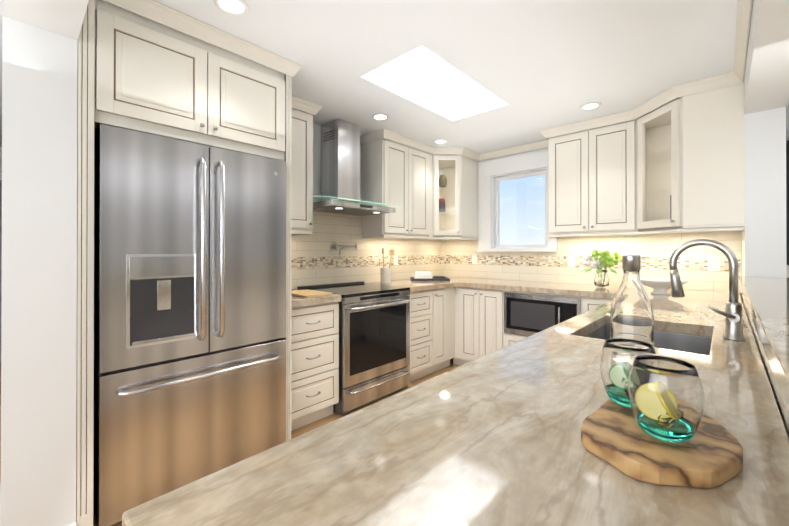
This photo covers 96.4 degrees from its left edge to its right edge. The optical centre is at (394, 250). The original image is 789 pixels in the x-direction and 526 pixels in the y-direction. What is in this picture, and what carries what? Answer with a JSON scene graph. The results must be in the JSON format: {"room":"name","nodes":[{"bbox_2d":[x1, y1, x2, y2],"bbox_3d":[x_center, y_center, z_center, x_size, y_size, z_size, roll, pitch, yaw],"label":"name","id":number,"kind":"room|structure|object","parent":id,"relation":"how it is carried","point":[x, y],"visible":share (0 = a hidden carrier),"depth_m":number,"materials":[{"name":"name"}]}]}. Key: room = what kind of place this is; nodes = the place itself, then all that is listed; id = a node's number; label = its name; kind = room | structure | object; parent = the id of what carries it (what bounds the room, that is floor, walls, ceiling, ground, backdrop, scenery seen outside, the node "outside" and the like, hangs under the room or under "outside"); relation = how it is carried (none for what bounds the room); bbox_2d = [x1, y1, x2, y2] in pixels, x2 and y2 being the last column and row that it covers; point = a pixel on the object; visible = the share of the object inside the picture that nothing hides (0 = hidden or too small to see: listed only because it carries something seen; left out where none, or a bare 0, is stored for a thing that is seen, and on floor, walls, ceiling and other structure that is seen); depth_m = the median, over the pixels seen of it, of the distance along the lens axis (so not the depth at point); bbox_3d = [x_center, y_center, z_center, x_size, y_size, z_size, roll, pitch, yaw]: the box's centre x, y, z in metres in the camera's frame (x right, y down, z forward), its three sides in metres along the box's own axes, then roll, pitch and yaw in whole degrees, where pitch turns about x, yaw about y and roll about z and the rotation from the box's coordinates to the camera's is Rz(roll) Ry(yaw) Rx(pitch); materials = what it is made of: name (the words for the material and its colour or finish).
{"room":"kitchen","nodes":[
{"label":"kitchen","id":0,"kind":"room"},
{"bbox_2d":[0,147,1,173],"bbox_3d":[-5.293,0.047,3.057,0.150,2.400,2.688,0,0,43],"label":"wall","id":1,"kind":"structure","parent":0,"point":[1,160],"depth_m":3.93,"materials":[{"name":"white paint"}]},
{"bbox_2d":[0,173,1,362],"bbox_3d":[-4.689,0.199,3.565,0.035,2.100,1.115,0,0,43],"label":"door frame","id":2,"kind":"structure","parent":1,"relation":"attached to","point":[0,252],"depth_m":3.91,"materials":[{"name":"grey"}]},
{"bbox_2d":[1,16,77,525],"bbox_3d":[-2.839,0.046,2.747,3.955,2.400,0.210,0,0,43],"label":"wall","id":3,"kind":"structure","parent":0,"point":[39,290],"depth_m":1.39,"materials":[{"name":"white paint"}]},
{"bbox_2d":[0,483,75,525],"bbox_3d":[-2.817,1.189,2.713,3.909,0.115,0.224,0,0,43],"label":"baseboard","id":4,"kind":"structure","parent":3,"relation":"attached to","point":[73,524],"depth_m":1.50,"materials":[{"name":"white"}]},
{"bbox_2d":[1,0,88,39],"bbox_3d":[-0.577,-1.021,0.631,2.245,0.280,0.210,0,0,43],"label":"header beam","id":5,"kind":"structure","parent":0,"point":[64,17],"depth_m":1.31,"materials":[{"name":"white paint"}]},
{"bbox_2d":[0,358,458,525],"bbox_3d":[0.332,1.272,1.560,10.200,0.060,8.200,0,0,43],"label":"floor","id":6,"kind":"structure","parent":0,"point":[314,425],"depth_m":2.65,"materials":[{"name":"brown wood"}]},
{"bbox_2d":[93,124,285,525],"bbox_3d":[-1.207,0.347,2.061,0.812,1.795,0.878,0,0,43],"label":"fridge","id":7,"kind":"object","parent":6,"relation":"on","point":[189,311],"visible":0.98,"depth_m":1.73,"materials":[{"name":"silver metal"}]},
{"bbox_2d":[76,0,302,525],"bbox_3d":[-1.220,0.045,2.092,0.790,2.399,1.045,0,0,43],"label":"surround","id":8,"kind":"object","parent":6,"relation":"on","point":[154,70],"visible":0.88,"depth_m":1.69,"materials":[{"name":"beige wood"}]},
{"bbox_2d":[291,302,338,430],"bbox_3d":[-0.794,0.814,2.673,0.613,0.864,0.478,0,0,43],"label":"base cabinet","id":9,"kind":"object","parent":6,"relation":"on","point":[314,328],"depth_m":2.48,"materials":[{"name":"beige wood"}]},
{"bbox_2d":[298,281,409,415],"bbox_3d":[-0.332,0.780,3.088,0.717,0.934,0.748,0,0,43],"label":"range","id":10,"kind":"object","parent":6,"relation":"on","point":[374,341],"visible":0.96,"depth_m":2.84,"materials":[{"name":"silver metal"}]},
{"bbox_2d":[408,289,438,381],"bbox_3d":[0.044,0.817,3.567,0.613,0.864,0.453,0,0,43],"label":"base cabinet","id":11,"kind":"object","parent":6,"relation":"on","point":[424,305],"depth_m":3.39,"materials":[{"name":"beige wood"}]},
{"bbox_2d":[439,287,454,369],"bbox_3d":[0.297,0.818,3.838,0.613,0.864,0.416,0,0,43],"label":"base cabinet","id":12,"kind":"object","parent":6,"relation":"on","point":[446,295],"depth_m":3.69,"materials":[{"name":"beige wood"}]},
{"bbox_2d":[463,287,502,364],"bbox_3d":[1.066,0.818,3.786,0.500,0.864,0.627,0,0,43],"label":"base cabinet","id":13,"kind":"object","parent":6,"relation":"on","point":[482,308],"depth_m":3.55,"materials":[{"name":"beige wood"}]},
{"bbox_2d":[503,290,590,346],"bbox_3d":[1.498,0.817,3.380,0.824,0.864,0.627,0,0,43],"label":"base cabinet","id":14,"kind":"object","parent":6,"relation":"on","point":[525,314],"depth_m":3.18,"materials":[{"name":"beige"}]},
{"bbox_2d":[591,298,612,308],"bbox_3d":[1.885,0.816,3.018,0.364,0.864,0.627,0,0,43],"label":"base cabinet","id":15,"kind":"object","parent":6,"relation":"on","point":[595,302],"depth_m":2.85,"materials":[{"name":"beige wood"}]},
{"bbox_2d":[122,239,788,525],"bbox_3d":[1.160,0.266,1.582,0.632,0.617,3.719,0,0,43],"label":"countertop","id":16,"kind":"structure","parent":15,"relation":"on","point":[492,438],"depth_m":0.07,"materials":[{"name":"stone"}]},
{"bbox_2d":[291,289,331,297],"bbox_3d":[-0.662,0.323,2.660,0.350,0.014,0.240,0,0,43],"label":"cutting board","id":17,"kind":"object","parent":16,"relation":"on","point":[306,293],"visible":0.83,"depth_m":2.58,"materials":[{"name":"brown wood"}]},
{"bbox_2d":[380,248,393,282],"bbox_3d":[-0.083,0.156,3.610,0.155,0.356,0.132,0,0,43],"label":"utensil crock","id":18,"kind":"object","parent":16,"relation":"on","point":[385,275],"visible":1,"depth_m":3.56,"materials":[{"name":"white ceramic"}]},
{"bbox_2d":[410,271,449,280],"bbox_3d":[0.395,0.289,3.971,0.420,0.092,0.240,0,0,-2],"label":"tray","id":19,"kind":"object","parent":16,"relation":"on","point":[423,276],"visible":1,"depth_m":3.89,"materials":[{"name":"grey"}]},
{"bbox_2d":[579,249,621,287],"bbox_3d":[1.806,0.160,3.105,0.320,0.344,0.300,0,0,43],"label":"flower vase","id":20,"kind":"object","parent":16,"relation":"on","point":[597,262],"visible":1,"depth_m":3.08,"materials":[{"name":"clear glass"}]},
{"bbox_2d":[610,255,654,345],"bbox_3d":[0.539,0.168,0.802,0.086,0.313,0.086,0,0,43],"label":"water bottle","id":21,"kind":"object","parent":16,"relation":"on","point":[631,315],"visible":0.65,"depth_m":0.78,"materials":[{"name":"clear glass"}]},
{"bbox_2d":[586,325,711,354],"bbox_3d":[1.027,0.476,1.446,0.441,0.196,0.616,0,0,43],"label":"sink basin","id":22,"kind":"object","parent":16,"relation":"in","point":[671,339],"depth_m":1.60,"materials":[{"name":"metal"}]},
{"bbox_2d":[581,398,742,488],"bbox_3d":[0.453,0.310,0.603,0.202,0.026,0.312,0,0,43],"label":"serving board","id":23,"kind":"object","parent":16,"relation":"on","point":[709,455],"visible":0.65,"depth_m":0.53,"materials":[{"name":"brown wood"}]},
{"bbox_2d":[599,338,656,407],"bbox_3d":[0.456,0.239,0.687,0.099,0.116,0.099,0,0,43],"label":"glass tumbler","id":24,"kind":"object","parent":23,"relation":"on","point":[618,356],"visible":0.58,"depth_m":0.67,"materials":[{"name":"green"}]},
{"bbox_2d":[627,355,704,442],"bbox_3d":[0.435,0.239,0.570,0.099,0.116,0.099,0,0,43],"label":"glass tumbler","id":25,"kind":"object","parent":23,"relation":"on","point":[666,398],"visible":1,"depth_m":0.54,"materials":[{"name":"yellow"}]},
{"bbox_2d":[640,277,688,294],"bbox_3d":[2.022,0.274,2.680,0.336,0.112,0.336,0,0,43],"label":"footed bowl","id":26,"kind":"object","parent":16,"relation":"on","point":[661,286],"visible":0.83,"depth_m":2.63,"materials":[{"name":"white ceramic"}]},
{"bbox_2d":[669,239,744,340],"bbox_3d":[1.161,0.141,1.322,0.218,0.370,0.139,0,0,43],"label":"faucet","id":27,"kind":"object","parent":16,"relation":"on","point":[733,325],"depth_m":1.30,"materials":[{"name":"silver metal"}]},
{"bbox_2d":[296,124,401,288],"bbox_3d":[-0.631,0.049,3.426,0.150,2.400,3.800,0,0,43],"label":"wall","id":28,"kind":"structure","parent":0,"point":[316,160],"depth_m":3.24,"materials":[{"name":"white paint"}]},
{"bbox_2d":[291,96,314,235],"bbox_3d":[-0.912,-0.653,2.768,0.318,1.000,0.448,0,0,43],"label":"upper cabinet","id":29,"kind":"object","parent":28,"relation":"attached to","point":[303,112],"depth_m":2.74,"materials":[{"name":"beige wood"}]},
{"bbox_2d":[313,118,401,215],"bbox_3d":[-0.401,-0.747,3.138,0.558,0.806,0.776,0,0,43],"label":"range hood","id":30,"kind":"object","parent":28,"relation":"attached to","point":[340,166],"visible":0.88,"depth_m":3.15,"materials":[{"name":"silver metal"}]},
{"bbox_2d":[291,200,442,288],"bbox_3d":[-0.288,-0.059,3.673,0.009,0.784,2.630,0,0,43],"label":"backsplash","id":31,"kind":"structure","parent":28,"relation":"attached to","point":[316,259],"depth_m":3.51,"materials":[{"name":"beige tile"}]},
{"bbox_2d":[331,241,356,254],"bbox_3d":[-0.468,-0.021,3.383,0.124,0.130,0.303,0,0,43],"label":"pot filler","id":32,"kind":"object","parent":31,"relation":"attached to","point":[334,247],"visible":1,"depth_m":3.34,"materials":[{"name":"silver metal"}]},
{"bbox_2d":[394,255,397,264],"bbox_3d":[0.016,0.110,3.984,0.008,0.116,0.072,0,0,43],"label":"electrical outlet","id":33,"kind":"object","parent":31,"relation":"attached to","point":[395,259],"visible":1,"depth_m":3.98,"materials":[{"name":"white plastic"}]},
{"bbox_2d":[360,129,442,239],"bbox_3d":[0.087,-0.650,3.799,0.365,1.000,0.843,0,0,43],"label":"upper cabinet","id":34,"kind":"object","parent":28,"relation":"attached to","point":[398,170],"depth_m":3.61,"materials":[{"name":"beige wood"}]},
{"bbox_2d":[0,0,788,153],"bbox_3d":[0.332,-1.433,1.569,10.200,0.550,8.200,0,0,43],"label":"ceiling","id":35,"kind":"structure","parent":0,"point":[481,76],"depth_m":2.10,"materials":[{"name":"white paint"}]},
{"bbox_2d":[214,0,248,15],"bbox_3d":[-0.766,-1.152,1.662,0.154,0.008,0.154,0,0,43],"label":"recessed light","id":36,"kind":"object","parent":35,"relation":"in","point":[236,7],"visible":1,"depth_m":1.67,"materials":[{"name":"white"}]},
{"bbox_2d":[372,113,388,120],"bbox_3d":[-0.122,-1.148,3.046,0.154,0.008,0.154,0,0,43],"label":"recessed light","id":37,"kind":"object","parent":35,"relation":"in","point":[380,117],"visible":1,"depth_m":3.04,"materials":[{"name":"white"}]},
{"bbox_2d":[433,139,447,143],"bbox_3d":[0.487,-1.146,3.722,0.154,0.008,0.154,0,0,43],"label":"recessed light","id":38,"kind":"object","parent":35,"relation":"in","point":[440,141],"visible":1,"depth_m":3.72,"materials":[{"name":"white"}]},
{"bbox_2d":[580,102,601,110],"bbox_3d":[1.567,-1.149,2.821,0.154,0.008,0.154,0,0,43],"label":"recessed light","id":39,"kind":"object","parent":35,"relation":"in","point":[590,106],"visible":1,"depth_m":2.82,"materials":[{"name":"white"}]},
{"bbox_2d":[450,148,741,298],"bbox_3d":[1.766,0.050,3.681,3.000,2.400,0.150,0,0,43],"label":"wall","id":40,"kind":"structure","parent":0,"point":[557,238],"depth_m":3.65,"materials":[{"name":"white paint"}]},
{"bbox_2d":[477,148,557,251],"bbox_3d":[1.375,-0.524,3.980,0.910,1.080,0.172,0,0,43],"label":"kitchen window","id":41,"kind":"structure","parent":40,"relation":"in","point":[489,193],"depth_m":4.08,"materials":[{"name":"white wood"}]},
{"bbox_2d":[443,231,740,292],"bbox_3d":[1.645,-0.059,3.683,2.816,0.784,0.009,0,0,43],"label":"backsplash","id":42,"kind":"structure","parent":40,"relation":"attached to","point":[655,251],"depth_m":3.36,"materials":[{"name":"beige tile"}]},
{"bbox_2d":[472,255,476,263],"bbox_3d":[0.975,0.111,4.298,0.072,0.116,0.008,0,0,43],"label":"electrical outlet","id":43,"kind":"object","parent":42,"relation":"attached to","point":[474,259],"visible":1,"depth_m":4.29,"materials":[{"name":"white plastic"}]},
{"bbox_2d":[568,255,574,266],"bbox_3d":[1.778,0.108,3.546,0.072,0.116,0.008,0,0,43],"label":"electrical outlet","id":44,"kind":"object","parent":42,"relation":"attached to","point":[571,260],"visible":1,"depth_m":3.54,"materials":[{"name":"white plastic"}]},
{"bbox_2d":[708,256,719,270],"bbox_3d":[2.551,0.106,2.821,0.072,0.116,0.008,0,0,43],"label":"electrical outlet","id":45,"kind":"object","parent":42,"relation":"attached to","point":[713,263],"visible":1,"depth_m":2.82,"materials":[{"name":"white plastic"}]},
{"bbox_2d":[543,111,654,235],"bbox_3d":[1.850,-0.651,3.234,0.775,1.000,0.366,0,0,43],"label":"upper cabinet","id":46,"kind":"object","parent":40,"relation":"attached to","point":[587,160],"depth_m":3.15,"materials":[{"name":"beige wood"}]},
{"bbox_2d":[627,96,686,223],"bbox_3d":[2.012,-0.649,2.702,0.291,0.848,0.291,0,0,43],"label":"upper cabinet","id":47,"kind":"object","parent":40,"relation":"attached to","point":[671,160],"depth_m":2.88,"materials":[{"name":"beige wood"}]},
{"bbox_2d":[742,107,786,307],"bbox_3d":[2.532,0.045,2.436,0.180,2.400,0.620,0,0,43],"label":"wall column","id":48,"kind":"structure","parent":0,"point":[764,252],"depth_m":2.21,"materials":[{"name":"white paint"}]},
{"bbox_2d":[744,0,788,113],"bbox_3d":[0.669,-1.021,0.451,0.180,0.280,4.830,0,0,43],"label":"soffit","id":49,"kind":"structure","parent":0,"point":[766,81],"depth_m":1.65,"materials":[{"name":"white paint"}]},
{"bbox_2d":[745,309,788,436],"bbox_3d":[0.669,0.724,0.445,0.180,1.030,4.830,0,0,43],"label":"wall","id":50,"kind":"structure","parent":0,"point":[783,419],"depth_m":0.95,"materials":[{"name":"white paint"}]},
{"bbox_2d":[738,276,788,411],"bbox_3d":[0.919,0.185,0.622,0.375,0.046,4.227,0,0,43],"label":"bar","id":51,"kind":"object","parent":50,"relation":"on","point":[766,299],"visible":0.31,"depth_m":0.88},
{"bbox_2d":[739,288,788,429],"bbox_3d":[1.112,0.268,1.059,0.008,0.113,3.330,0,0,43],"label":"backsplash","id":52,"kind":"structure","parent":50,"relation":"attached to","point":[785,412],"depth_m":0.87,"materials":[{"name":"beige tile"}]},
{"bbox_3d":[5.346,0.045,2.382,4.000,2.400,0.150,0,0,43],"label":"wall","id":53,"kind":"structure","parent":0,"visible":0},
{"bbox_2d":[786,140,788,264],"bbox_3d":[3.952,-0.475,3.485,0.360,1.248,0.065,0,0,43],"label":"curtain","id":54,"kind":"object","parent":53,"relation":"hanging from","point":[787,196],"visible":0.15,"depth_m":3.50,"materials":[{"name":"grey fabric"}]},
{"label":"outside","id":55,"kind":"structure","parent":0,"visible":0},
{"bbox_2d":[500,175,544,244],"bbox_3d":[1.873,-0.849,4.310,3.500,2.400,0.010,0,0,43],"label":"sky","id":56,"kind":"structure","parent":55,"point":[508,197],"depth_m":4.52,"materials":[{"name":"blue"}]}
]}

